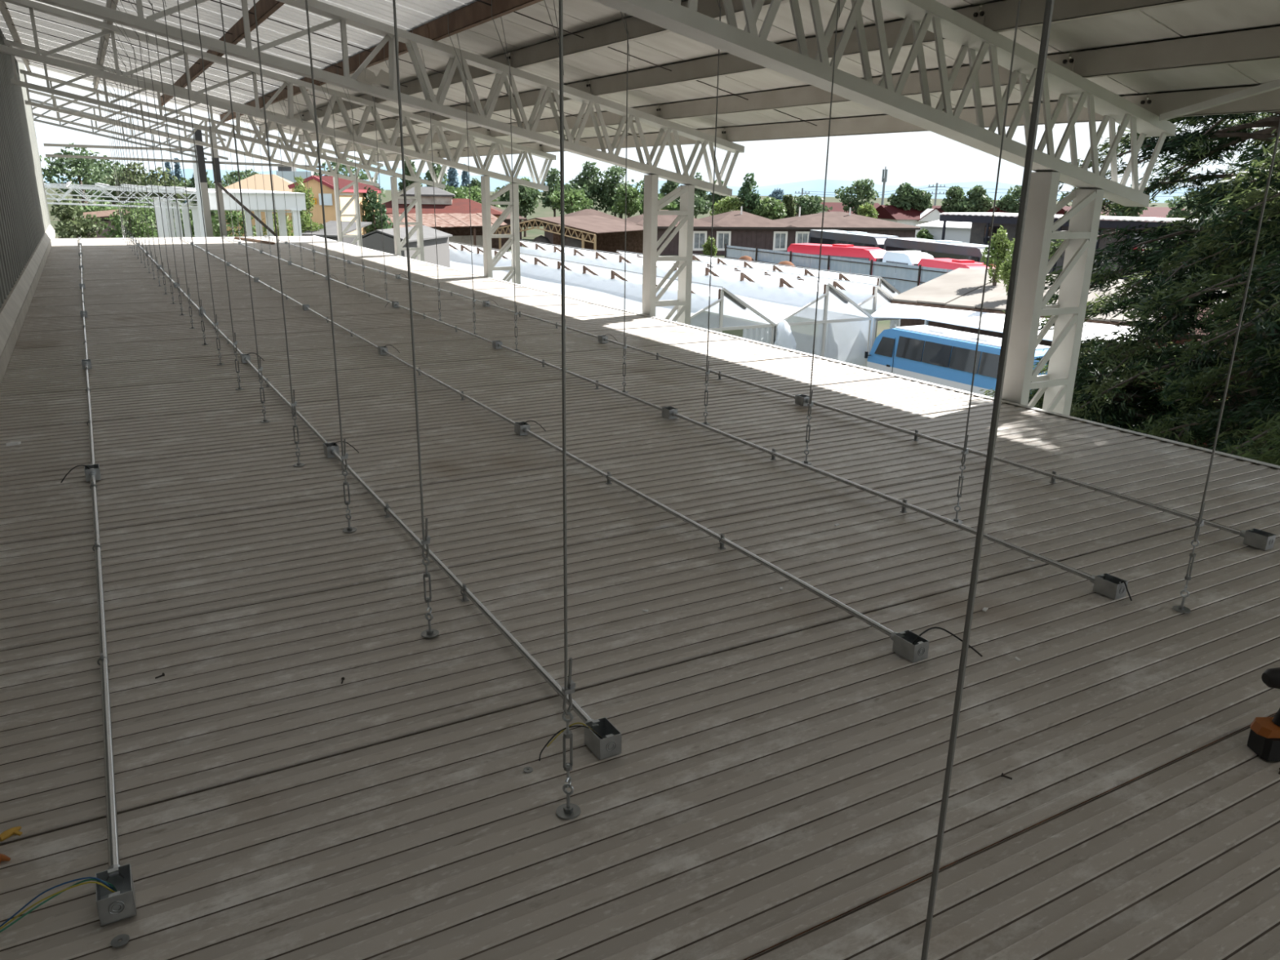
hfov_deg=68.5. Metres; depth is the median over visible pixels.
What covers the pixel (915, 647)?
junction box
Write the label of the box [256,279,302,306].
conduit pipe
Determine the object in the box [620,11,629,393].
rod
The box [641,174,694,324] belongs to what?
lattice column
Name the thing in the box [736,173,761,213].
tree
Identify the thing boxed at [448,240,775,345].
tent
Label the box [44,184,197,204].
beam
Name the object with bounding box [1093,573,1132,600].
junction box
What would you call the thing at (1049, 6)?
rod
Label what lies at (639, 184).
tree
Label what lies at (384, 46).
rod
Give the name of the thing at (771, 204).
tree
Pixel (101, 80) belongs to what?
rod
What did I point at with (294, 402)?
rod
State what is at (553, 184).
tree
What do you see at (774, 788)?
floor
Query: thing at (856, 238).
coach
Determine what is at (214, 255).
conduit pipe
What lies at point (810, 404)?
rod
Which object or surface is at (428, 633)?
washer
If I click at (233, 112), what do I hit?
rod
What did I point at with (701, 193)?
tree
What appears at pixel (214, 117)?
rod
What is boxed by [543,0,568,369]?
rod
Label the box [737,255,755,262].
mound
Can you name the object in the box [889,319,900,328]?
curtain
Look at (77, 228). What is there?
bush
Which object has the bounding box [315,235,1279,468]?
trim
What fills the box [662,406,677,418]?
junction box
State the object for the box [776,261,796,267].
mound
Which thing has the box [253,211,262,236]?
column
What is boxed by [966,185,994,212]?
tree
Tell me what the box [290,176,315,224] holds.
tree
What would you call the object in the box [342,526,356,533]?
washer
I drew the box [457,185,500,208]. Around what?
tree
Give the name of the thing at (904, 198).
tree
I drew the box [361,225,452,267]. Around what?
shed
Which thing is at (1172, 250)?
conifer
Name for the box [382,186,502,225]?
house
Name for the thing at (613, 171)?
tree
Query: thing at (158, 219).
column
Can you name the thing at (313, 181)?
house
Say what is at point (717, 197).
tree
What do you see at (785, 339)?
plastic bundle
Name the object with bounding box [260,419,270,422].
washer
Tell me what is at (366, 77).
roof truss
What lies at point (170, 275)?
rod
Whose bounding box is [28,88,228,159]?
truss
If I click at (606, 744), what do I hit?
junction box
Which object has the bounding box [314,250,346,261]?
conduit pipe
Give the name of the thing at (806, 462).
washer
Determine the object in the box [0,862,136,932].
junction box
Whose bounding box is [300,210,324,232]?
bush
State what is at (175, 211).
column
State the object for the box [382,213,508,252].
shed
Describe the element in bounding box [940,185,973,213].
tree
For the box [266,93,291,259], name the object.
rod
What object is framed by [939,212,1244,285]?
building
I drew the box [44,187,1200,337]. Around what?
ground
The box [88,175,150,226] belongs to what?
tree
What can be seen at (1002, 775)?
screw
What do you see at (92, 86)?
rod
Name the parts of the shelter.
post, post, post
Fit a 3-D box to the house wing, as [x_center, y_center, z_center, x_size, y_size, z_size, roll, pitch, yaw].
[-25.566,-38.187,140.227,7.200,6.200,21.700,-12,22,-36]
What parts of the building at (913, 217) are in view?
gable trim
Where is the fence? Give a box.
[724,244,953,293]
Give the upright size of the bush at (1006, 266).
6.847 m
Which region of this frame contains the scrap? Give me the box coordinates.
[5,440,21,446]
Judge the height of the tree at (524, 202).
10.216 m
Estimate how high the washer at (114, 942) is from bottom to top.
0.003 m
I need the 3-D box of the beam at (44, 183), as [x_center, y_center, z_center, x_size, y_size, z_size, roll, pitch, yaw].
[-35.728,-19.826,64.729,13.100,1.208,0.140,-9,20,-29]
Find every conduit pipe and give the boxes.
[80,266,83,284]
[80,284,84,311]
[82,312,88,359]
[84,362,95,468]
[88,471,124,888]
[158,266,174,282]
[175,284,199,309]
[200,311,243,354]
[207,251,224,262]
[227,263,253,278]
[239,242,259,251]
[244,357,332,447]
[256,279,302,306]
[261,251,288,262]
[285,241,311,250]
[289,262,325,277]
[305,306,377,348]
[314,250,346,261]
[329,277,391,303]
[329,448,601,735]
[349,261,395,276]
[382,349,521,426]
[395,303,492,343]
[398,275,482,302]
[486,302,597,337]
[497,343,668,410]
[522,426,906,640]
[604,337,795,399]
[671,411,1103,582]
[804,399,1245,537]
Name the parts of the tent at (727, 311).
post, post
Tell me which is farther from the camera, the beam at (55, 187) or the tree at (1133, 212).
the tree at (1133, 212)
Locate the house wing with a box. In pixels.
[480,203,527,248]
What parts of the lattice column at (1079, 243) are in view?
leg, leg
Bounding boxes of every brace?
[213,180,275,235]
[1159,79,1279,120]
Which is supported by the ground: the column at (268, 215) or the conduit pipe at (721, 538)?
the column at (268, 215)
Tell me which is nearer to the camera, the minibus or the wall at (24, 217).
the wall at (24, 217)
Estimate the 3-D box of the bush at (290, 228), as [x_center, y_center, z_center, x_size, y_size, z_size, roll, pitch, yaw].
[-25.987,-16.098,67.639,3.279,7.105,3.567,-9,20,-29]
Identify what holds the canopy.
on the ground
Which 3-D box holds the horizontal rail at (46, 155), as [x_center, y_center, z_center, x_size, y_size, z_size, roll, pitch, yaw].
[-15.077,-10.758,31.770,8.551,0.232,0.100,-9,20,-29]
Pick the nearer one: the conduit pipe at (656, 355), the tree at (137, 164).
the conduit pipe at (656, 355)
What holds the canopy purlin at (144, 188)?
on the beam at (55, 187)
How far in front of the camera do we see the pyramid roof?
75.80 m
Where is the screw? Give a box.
[1000,773,1012,779]
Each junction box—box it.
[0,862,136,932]
[60,463,101,483]
[79,283,85,288]
[80,311,88,317]
[81,359,92,368]
[198,309,205,315]
[240,352,264,363]
[253,277,259,282]
[302,304,309,310]
[323,440,359,457]
[377,344,399,355]
[384,301,399,307]
[395,273,406,279]
[482,299,497,306]
[492,340,502,348]
[514,420,545,435]
[538,716,621,760]
[597,333,617,342]
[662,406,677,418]
[795,394,809,405]
[892,626,982,662]
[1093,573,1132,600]
[1243,528,1275,550]
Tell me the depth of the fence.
80.18 m
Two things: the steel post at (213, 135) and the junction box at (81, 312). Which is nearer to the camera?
the junction box at (81, 312)
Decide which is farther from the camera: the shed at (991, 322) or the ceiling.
the shed at (991, 322)
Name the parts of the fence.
post, post, post, rail, post, rail, post, post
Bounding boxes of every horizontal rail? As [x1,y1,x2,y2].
[43,143,191,151]
[45,154,324,168]
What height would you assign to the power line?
2.370 m
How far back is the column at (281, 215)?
48.04 m
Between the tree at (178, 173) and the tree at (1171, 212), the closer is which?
the tree at (1171, 212)
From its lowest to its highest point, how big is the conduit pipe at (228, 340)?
0.076 m
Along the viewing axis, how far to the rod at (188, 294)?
11.15 m
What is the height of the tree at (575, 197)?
8.629 m
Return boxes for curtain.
[742,327,772,344]
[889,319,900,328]
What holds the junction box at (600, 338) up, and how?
on the floor
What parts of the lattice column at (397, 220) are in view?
leg, leg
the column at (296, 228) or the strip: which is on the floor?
the strip
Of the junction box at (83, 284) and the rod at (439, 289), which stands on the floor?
the junction box at (83, 284)
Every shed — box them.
[80,208,128,238]
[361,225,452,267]
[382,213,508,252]
[871,302,1139,360]
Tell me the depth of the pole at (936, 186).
198.10 m
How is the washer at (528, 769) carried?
on the floor
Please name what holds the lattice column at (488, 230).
on the ground
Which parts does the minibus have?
roof panel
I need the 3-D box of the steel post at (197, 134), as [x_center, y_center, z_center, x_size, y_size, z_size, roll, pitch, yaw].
[-14.822,-6.779,32.835,0.210,10.300,0.210,-9,20,-29]
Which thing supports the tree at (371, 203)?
on the ground
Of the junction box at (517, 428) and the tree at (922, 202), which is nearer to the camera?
the junction box at (517, 428)
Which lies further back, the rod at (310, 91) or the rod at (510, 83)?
the rod at (310, 91)
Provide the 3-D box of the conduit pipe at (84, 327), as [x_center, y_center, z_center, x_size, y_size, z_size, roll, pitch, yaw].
[-6.346,-1.651,10.751,0.042,0.076,3.960,-9,20,-29]
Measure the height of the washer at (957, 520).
0.016 m
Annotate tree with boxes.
[39,142,113,209]
[72,159,131,204]
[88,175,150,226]
[100,161,152,204]
[134,166,188,223]
[164,161,174,220]
[165,177,230,203]
[173,158,186,203]
[186,170,215,216]
[221,168,258,185]
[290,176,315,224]
[312,158,377,182]
[361,186,393,233]
[374,186,386,197]
[398,160,422,191]
[423,162,449,191]
[446,166,460,191]
[447,186,473,199]
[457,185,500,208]
[459,164,471,189]
[467,177,480,202]
[494,182,541,216]
[509,177,539,236]
[540,167,564,217]
[544,178,602,211]
[546,187,593,213]
[569,160,604,206]
[596,164,626,216]
[596,177,644,218]
[611,184,641,217]
[637,193,679,214]
[640,178,660,202]
[659,179,679,209]
[666,193,712,217]
[693,172,708,218]
[704,179,730,212]
[709,195,745,216]
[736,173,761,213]
[751,196,786,219]
[768,187,784,201]
[781,194,796,217]
[793,193,832,216]
[834,177,879,214]
[887,182,916,210]
[911,187,933,210]
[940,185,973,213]
[943,198,982,215]
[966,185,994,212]
[995,185,1022,213]
[1106,202,1147,221]
[1163,189,1219,218]
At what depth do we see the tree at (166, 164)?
149.46 m
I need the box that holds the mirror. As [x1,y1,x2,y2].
[864,351,871,358]
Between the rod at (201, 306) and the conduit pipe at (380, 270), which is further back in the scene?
the conduit pipe at (380, 270)
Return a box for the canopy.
[890,267,1234,357]
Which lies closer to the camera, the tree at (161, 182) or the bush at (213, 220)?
the bush at (213, 220)
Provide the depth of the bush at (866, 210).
152.30 m
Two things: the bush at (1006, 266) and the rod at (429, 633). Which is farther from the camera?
the bush at (1006, 266)
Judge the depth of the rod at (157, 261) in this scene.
15.64 m
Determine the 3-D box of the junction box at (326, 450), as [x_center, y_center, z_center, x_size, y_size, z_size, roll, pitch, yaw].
[-2.006,-0.219,6.319,0.211,0.094,0.114,-9,20,-29]
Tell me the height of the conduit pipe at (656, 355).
0.076 m
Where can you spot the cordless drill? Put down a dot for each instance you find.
(1264, 739)
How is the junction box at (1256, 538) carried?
on the floor
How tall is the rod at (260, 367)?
4.268 m
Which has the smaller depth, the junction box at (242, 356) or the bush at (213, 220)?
the junction box at (242, 356)
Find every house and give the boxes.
[288,175,381,235]
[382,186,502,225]
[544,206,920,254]
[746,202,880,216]
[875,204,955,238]
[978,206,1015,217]
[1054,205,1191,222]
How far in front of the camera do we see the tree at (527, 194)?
161.84 m
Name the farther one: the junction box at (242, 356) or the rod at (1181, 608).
the junction box at (242, 356)
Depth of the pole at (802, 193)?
230.03 m
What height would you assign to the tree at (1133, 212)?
9.104 m
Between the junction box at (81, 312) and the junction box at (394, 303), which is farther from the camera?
the junction box at (394, 303)
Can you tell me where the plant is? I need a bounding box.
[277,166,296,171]
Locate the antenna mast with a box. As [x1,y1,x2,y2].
[880,166,887,204]
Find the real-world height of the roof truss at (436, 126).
2.782 m
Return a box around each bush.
[48,196,104,238]
[73,197,132,225]
[99,202,157,238]
[132,196,182,237]
[175,208,218,237]
[212,209,218,235]
[213,209,256,236]
[253,209,293,236]
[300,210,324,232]
[700,236,717,257]
[857,202,879,218]
[915,227,933,239]
[980,225,1013,285]
[998,238,1014,295]
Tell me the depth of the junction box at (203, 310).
12.72 m
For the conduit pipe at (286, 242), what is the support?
on the floor
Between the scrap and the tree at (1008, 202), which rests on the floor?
the scrap
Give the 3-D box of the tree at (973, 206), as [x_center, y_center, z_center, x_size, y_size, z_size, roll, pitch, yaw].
[55.216,-44.481,161.950,7.830,7.830,7.568,-9,20,-29]
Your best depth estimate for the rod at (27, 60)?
24.36 m
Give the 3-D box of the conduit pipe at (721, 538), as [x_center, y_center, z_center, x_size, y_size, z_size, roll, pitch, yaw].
[0.099,0.142,5.316,0.042,0.076,3.810,-9,20,-29]
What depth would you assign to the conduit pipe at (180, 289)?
14.12 m
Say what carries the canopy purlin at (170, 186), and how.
on the beam at (55, 187)
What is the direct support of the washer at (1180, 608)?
in the rod at (1181, 608)
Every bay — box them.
[617,250,900,328]
[692,253,905,341]
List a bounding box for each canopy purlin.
[63,181,71,186]
[94,182,109,188]
[120,183,146,190]
[145,185,187,191]
[169,186,222,191]
[208,188,259,192]
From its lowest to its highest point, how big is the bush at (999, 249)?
7.115 m
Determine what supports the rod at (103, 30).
hanging from the roof purlin at (111, 4)
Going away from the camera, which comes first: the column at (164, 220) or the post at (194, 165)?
the post at (194, 165)
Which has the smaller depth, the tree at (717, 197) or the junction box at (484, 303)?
the junction box at (484, 303)
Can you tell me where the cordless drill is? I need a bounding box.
[1247,666,1279,760]
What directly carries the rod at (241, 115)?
hanging from the roof purlin at (477, 13)
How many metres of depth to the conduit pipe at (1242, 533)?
5.96 m
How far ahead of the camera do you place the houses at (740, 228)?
131.19 m
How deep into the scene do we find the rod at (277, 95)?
19.86 m
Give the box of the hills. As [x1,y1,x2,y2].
[42,162,1203,203]
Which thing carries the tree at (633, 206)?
on the ground
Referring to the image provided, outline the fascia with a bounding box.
[186,189,306,209]
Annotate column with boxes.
[151,196,163,237]
[156,198,168,237]
[163,200,175,237]
[170,201,183,237]
[178,203,192,237]
[189,205,201,236]
[244,211,253,236]
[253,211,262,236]
[264,209,274,236]
[277,209,287,235]
[288,209,302,235]
[333,177,362,246]
[390,176,424,262]
[480,175,520,284]
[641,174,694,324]
[1001,172,1104,415]
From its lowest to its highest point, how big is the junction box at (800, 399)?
0.074 m
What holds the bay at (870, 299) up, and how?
on the ground
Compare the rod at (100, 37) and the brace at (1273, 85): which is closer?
the brace at (1273, 85)
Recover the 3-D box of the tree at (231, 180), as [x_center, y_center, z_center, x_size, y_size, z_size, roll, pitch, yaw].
[-62.791,-44.481,151.046,9.843,10.696,9.677,-9,20,-29]
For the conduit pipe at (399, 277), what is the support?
on the floor
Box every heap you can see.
[532,235,552,245]
[564,233,582,249]
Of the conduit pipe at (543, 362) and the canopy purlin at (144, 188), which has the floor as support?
the conduit pipe at (543, 362)
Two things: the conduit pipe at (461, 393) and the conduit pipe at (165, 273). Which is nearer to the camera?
the conduit pipe at (461, 393)
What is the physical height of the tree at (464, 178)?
13.196 m
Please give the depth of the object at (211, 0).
12.69 m
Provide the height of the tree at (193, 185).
9.934 m
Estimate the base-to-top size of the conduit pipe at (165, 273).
0.076 m
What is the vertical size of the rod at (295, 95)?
3.569 m
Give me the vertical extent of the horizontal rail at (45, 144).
0.112 m
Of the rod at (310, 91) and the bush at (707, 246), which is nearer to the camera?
the rod at (310, 91)
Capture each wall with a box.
[0,28,50,308]
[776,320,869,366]
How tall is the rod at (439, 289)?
3.569 m
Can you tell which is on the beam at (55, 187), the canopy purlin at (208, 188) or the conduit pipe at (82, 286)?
the canopy purlin at (208, 188)
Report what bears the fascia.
attached to the beam at (55, 187)
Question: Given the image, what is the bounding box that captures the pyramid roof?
[224,173,293,236]
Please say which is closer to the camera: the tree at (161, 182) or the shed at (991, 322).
the shed at (991, 322)
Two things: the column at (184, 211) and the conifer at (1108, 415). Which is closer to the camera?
the conifer at (1108, 415)
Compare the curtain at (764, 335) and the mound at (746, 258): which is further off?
the mound at (746, 258)
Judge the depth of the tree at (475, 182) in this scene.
169.40 m
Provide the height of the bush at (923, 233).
4.751 m
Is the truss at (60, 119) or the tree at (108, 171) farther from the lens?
the tree at (108, 171)
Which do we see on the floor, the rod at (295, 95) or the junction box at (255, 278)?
the junction box at (255, 278)
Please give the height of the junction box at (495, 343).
0.074 m
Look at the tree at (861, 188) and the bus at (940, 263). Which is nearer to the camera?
the bus at (940, 263)
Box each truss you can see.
[0,0,555,191]
[3,38,446,188]
[19,69,383,186]
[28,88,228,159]
[30,98,206,159]
[35,0,744,195]
[591,0,1176,207]
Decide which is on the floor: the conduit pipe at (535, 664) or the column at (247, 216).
the conduit pipe at (535, 664)
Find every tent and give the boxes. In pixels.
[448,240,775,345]
[508,240,873,367]
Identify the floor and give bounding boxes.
[0,235,1279,959]
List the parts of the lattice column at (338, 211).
leg, leg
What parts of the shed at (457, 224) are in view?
post, post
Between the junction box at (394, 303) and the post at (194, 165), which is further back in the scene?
the post at (194, 165)
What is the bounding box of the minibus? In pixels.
[864,324,1049,397]
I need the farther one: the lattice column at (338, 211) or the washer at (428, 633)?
the lattice column at (338, 211)
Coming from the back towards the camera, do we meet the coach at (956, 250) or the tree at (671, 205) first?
the tree at (671, 205)
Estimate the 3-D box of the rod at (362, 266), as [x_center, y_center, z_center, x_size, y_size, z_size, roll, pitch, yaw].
[-4.711,-4.899,15.388,0.219,3.569,0.072,-9,20,-29]
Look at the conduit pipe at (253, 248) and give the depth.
25.50 m
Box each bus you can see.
[787,243,885,271]
[882,250,933,286]
[917,257,994,283]
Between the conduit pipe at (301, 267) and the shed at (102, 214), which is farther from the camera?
the shed at (102, 214)
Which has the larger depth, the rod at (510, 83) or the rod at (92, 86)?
the rod at (92, 86)
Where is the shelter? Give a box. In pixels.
[493,215,643,254]
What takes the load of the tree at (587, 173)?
on the ground
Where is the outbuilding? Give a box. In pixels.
[915,219,971,243]
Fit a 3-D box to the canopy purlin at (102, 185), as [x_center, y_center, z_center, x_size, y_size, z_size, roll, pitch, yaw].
[-30.392,-16.625,52.993,0.200,0.157,27.800,-9,20,-29]
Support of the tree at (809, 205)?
on the ground
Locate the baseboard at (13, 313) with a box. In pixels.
[0,224,55,385]
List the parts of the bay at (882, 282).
post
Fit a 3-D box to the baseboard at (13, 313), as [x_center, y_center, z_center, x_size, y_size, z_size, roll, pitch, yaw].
[-5.569,-0.922,7.974,0.172,0.348,53.200,-9,20,-29]
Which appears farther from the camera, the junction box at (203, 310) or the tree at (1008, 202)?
the tree at (1008, 202)
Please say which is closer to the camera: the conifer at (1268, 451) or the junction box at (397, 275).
the conifer at (1268, 451)
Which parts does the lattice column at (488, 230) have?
leg, leg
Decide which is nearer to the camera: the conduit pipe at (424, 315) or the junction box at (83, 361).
the junction box at (83, 361)
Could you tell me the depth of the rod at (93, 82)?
25.74 m
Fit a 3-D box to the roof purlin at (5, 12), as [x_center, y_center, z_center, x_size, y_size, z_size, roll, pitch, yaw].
[-4.080,-4.405,4.728,0.095,0.199,48.180,-9,20,-29]
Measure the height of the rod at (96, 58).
4.268 m
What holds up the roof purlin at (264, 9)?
on the roof truss at (972, 37)
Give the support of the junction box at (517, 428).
on the floor
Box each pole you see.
[795,187,809,197]
[928,182,945,205]
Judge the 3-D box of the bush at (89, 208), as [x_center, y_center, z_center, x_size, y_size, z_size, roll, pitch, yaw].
[-48.516,-21.941,85.236,5.515,7.149,6.114,-9,20,-29]
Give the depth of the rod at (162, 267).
14.45 m
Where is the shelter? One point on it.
(597, 233)
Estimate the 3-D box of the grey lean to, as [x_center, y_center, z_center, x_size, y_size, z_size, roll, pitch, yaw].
[-17.528,-11.592,54.580,3.031,6.500,4.301,5,18,13]
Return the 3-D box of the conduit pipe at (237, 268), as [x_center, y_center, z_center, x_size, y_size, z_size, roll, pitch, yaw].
[-7.929,-4.149,18.705,0.042,0.076,3.710,-9,20,-29]
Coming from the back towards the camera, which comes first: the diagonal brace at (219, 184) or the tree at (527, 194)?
the tree at (527, 194)
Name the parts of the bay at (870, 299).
post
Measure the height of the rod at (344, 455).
4.268 m
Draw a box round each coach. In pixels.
[808,230,898,248]
[883,237,1011,264]
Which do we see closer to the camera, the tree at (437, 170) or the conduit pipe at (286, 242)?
the conduit pipe at (286, 242)
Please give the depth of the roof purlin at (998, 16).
8.29 m
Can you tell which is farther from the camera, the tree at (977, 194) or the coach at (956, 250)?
the tree at (977, 194)
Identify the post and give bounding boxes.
[190,137,206,236]
[193,128,213,236]
[208,126,227,236]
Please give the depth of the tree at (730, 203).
149.02 m
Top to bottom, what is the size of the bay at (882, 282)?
4.849 m
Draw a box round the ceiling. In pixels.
[0,0,1279,155]
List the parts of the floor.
panel, panel, panel, panel, panel, panel, panel, panel, panel, panel, panel, panel, panel, panel, panel, panel, panel, panel, panel, panel, panel, panel, panel, panel, panel, panel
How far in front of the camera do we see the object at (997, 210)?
150.97 m
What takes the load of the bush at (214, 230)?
on the ground
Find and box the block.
[275,166,317,182]
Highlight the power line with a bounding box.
[804,186,1180,196]
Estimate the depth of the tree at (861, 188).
163.79 m
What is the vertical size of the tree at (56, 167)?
12.146 m
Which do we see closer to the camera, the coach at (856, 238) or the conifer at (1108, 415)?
the conifer at (1108, 415)
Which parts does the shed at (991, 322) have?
post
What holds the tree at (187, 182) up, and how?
on the ground
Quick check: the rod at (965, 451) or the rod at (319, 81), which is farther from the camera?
the rod at (319, 81)
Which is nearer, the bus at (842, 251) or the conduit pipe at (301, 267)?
the conduit pipe at (301, 267)
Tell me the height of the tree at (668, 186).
10.618 m
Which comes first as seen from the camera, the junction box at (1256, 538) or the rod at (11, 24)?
the junction box at (1256, 538)
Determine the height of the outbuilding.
5.520 m
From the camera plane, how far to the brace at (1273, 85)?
7.17 m
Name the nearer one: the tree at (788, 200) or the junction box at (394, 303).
the junction box at (394, 303)
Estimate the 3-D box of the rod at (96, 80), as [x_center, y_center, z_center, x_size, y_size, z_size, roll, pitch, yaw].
[-13.072,-7.888,23.395,0.308,4.268,0.072,-9,20,-29]
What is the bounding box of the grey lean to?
[302,220,372,245]
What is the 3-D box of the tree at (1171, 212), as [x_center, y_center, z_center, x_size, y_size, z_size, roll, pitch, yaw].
[65.320,-29.490,111.278,6.779,9.578,7.882,-9,20,-29]
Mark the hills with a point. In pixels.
(817, 186)
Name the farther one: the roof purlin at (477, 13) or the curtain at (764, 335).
the curtain at (764, 335)
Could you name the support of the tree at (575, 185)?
on the ground
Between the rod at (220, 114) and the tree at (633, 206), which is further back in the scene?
the tree at (633, 206)
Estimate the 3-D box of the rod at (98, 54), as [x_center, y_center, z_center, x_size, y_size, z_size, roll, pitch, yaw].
[-11.049,-6.807,20.021,0.308,4.268,0.072,-9,20,-29]
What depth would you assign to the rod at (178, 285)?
12.25 m
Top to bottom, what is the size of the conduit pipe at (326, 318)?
0.076 m
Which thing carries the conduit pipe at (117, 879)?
on the floor
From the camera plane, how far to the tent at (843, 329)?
42.23 m
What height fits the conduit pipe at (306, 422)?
0.076 m
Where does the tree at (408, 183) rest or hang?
on the ground
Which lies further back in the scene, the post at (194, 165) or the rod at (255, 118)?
the post at (194, 165)
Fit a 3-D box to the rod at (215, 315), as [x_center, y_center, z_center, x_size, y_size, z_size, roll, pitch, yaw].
[-4.247,-3.171,8.675,0.308,4.268,0.072,-9,20,-29]
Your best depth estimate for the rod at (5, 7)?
17.10 m
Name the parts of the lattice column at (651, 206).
leg, leg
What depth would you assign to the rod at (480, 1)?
10.32 m
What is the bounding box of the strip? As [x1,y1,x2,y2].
[234,236,275,244]
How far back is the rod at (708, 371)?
6.92 m
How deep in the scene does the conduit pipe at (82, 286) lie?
13.85 m
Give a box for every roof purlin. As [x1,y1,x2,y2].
[0,0,31,71]
[92,0,118,88]
[160,0,284,106]
[219,0,543,122]
[258,0,789,132]
[297,0,1199,142]
[337,25,1279,152]
[373,84,1279,161]
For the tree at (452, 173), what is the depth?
209.39 m
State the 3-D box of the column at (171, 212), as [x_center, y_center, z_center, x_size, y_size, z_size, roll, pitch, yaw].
[-28.712,-13.421,58.171,0.480,7.520,0.480,-9,20,-29]
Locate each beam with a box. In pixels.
[44,182,196,200]
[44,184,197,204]
[44,186,291,213]
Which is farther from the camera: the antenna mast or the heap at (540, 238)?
the antenna mast
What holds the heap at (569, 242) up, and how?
on the ground
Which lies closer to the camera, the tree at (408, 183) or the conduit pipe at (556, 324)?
the conduit pipe at (556, 324)
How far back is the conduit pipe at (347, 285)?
15.49 m
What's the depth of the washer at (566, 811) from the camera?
2.74 m
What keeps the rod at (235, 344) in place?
hanging from the roof purlin at (111, 4)
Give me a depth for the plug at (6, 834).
2.61 m
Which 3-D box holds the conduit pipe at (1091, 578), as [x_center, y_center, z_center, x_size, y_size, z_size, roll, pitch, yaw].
[1.194,-0.021,5.897,0.042,0.076,3.770,-9,20,-29]
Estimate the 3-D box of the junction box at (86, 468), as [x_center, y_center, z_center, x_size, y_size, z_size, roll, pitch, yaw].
[-3.391,-0.046,5.690,0.211,0.094,0.114,-9,20,-29]
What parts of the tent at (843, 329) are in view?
post, post, post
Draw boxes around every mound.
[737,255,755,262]
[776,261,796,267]
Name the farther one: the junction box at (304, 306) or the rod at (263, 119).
the rod at (263, 119)
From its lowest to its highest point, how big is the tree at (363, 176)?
12.806 m
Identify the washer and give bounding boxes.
[111,933,129,947]
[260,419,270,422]
[293,462,305,466]
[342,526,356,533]
[421,629,439,637]
[523,766,533,773]
[555,803,580,819]
[801,460,811,464]
[950,518,962,523]
[1172,604,1191,613]
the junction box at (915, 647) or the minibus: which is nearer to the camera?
the junction box at (915, 647)
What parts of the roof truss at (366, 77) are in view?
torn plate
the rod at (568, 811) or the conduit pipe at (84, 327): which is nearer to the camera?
the rod at (568, 811)
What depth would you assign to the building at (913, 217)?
157.17 m
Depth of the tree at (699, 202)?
159.49 m
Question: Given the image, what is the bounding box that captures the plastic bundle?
[773,320,795,350]
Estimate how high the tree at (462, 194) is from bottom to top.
8.655 m
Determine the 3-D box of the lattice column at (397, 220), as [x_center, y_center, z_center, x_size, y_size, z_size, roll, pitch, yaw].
[-5.998,-3.447,25.058,0.820,8.824,0.340,-9,20,-29]
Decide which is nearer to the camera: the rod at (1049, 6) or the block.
the rod at (1049, 6)
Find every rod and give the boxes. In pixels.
[4,7,493,147]
[11,23,465,151]
[26,60,389,156]
[92,85,126,242]
[93,79,131,248]
[93,82,128,244]
[93,96,124,239]
[96,57,140,258]
[96,80,133,251]
[97,53,142,262]
[98,42,146,267]
[100,36,151,273]
[101,80,135,254]
[102,30,155,279]
[106,3,167,294]
[111,0,176,303]
[115,34,161,286]
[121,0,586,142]
[128,0,185,315]
[147,0,195,328]
[162,0,208,345]
[177,0,224,364]
[195,0,244,390]
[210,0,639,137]
[213,116,234,239]
[219,0,270,422]
[219,114,240,240]
[226,118,248,245]
[232,111,254,248]
[240,115,262,248]
[253,0,305,466]
[254,118,271,254]
[262,119,280,257]
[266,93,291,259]
[277,95,302,266]
[293,94,315,271]
[305,0,356,533]
[310,91,329,275]
[319,80,347,284]
[337,65,366,291]
[359,57,388,300]
[383,45,413,309]
[392,0,439,637]
[412,27,443,320]
[447,12,477,334]
[475,0,817,125]
[491,0,519,351]
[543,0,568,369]
[555,0,580,819]
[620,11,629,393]
[701,0,721,425]
[801,0,839,464]
[920,0,1054,959]
[950,0,1020,523]
[1172,121,1279,613]
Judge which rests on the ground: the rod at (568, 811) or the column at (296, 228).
the column at (296, 228)
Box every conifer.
[979,111,1279,466]
[1027,335,1230,448]
[1117,111,1279,465]

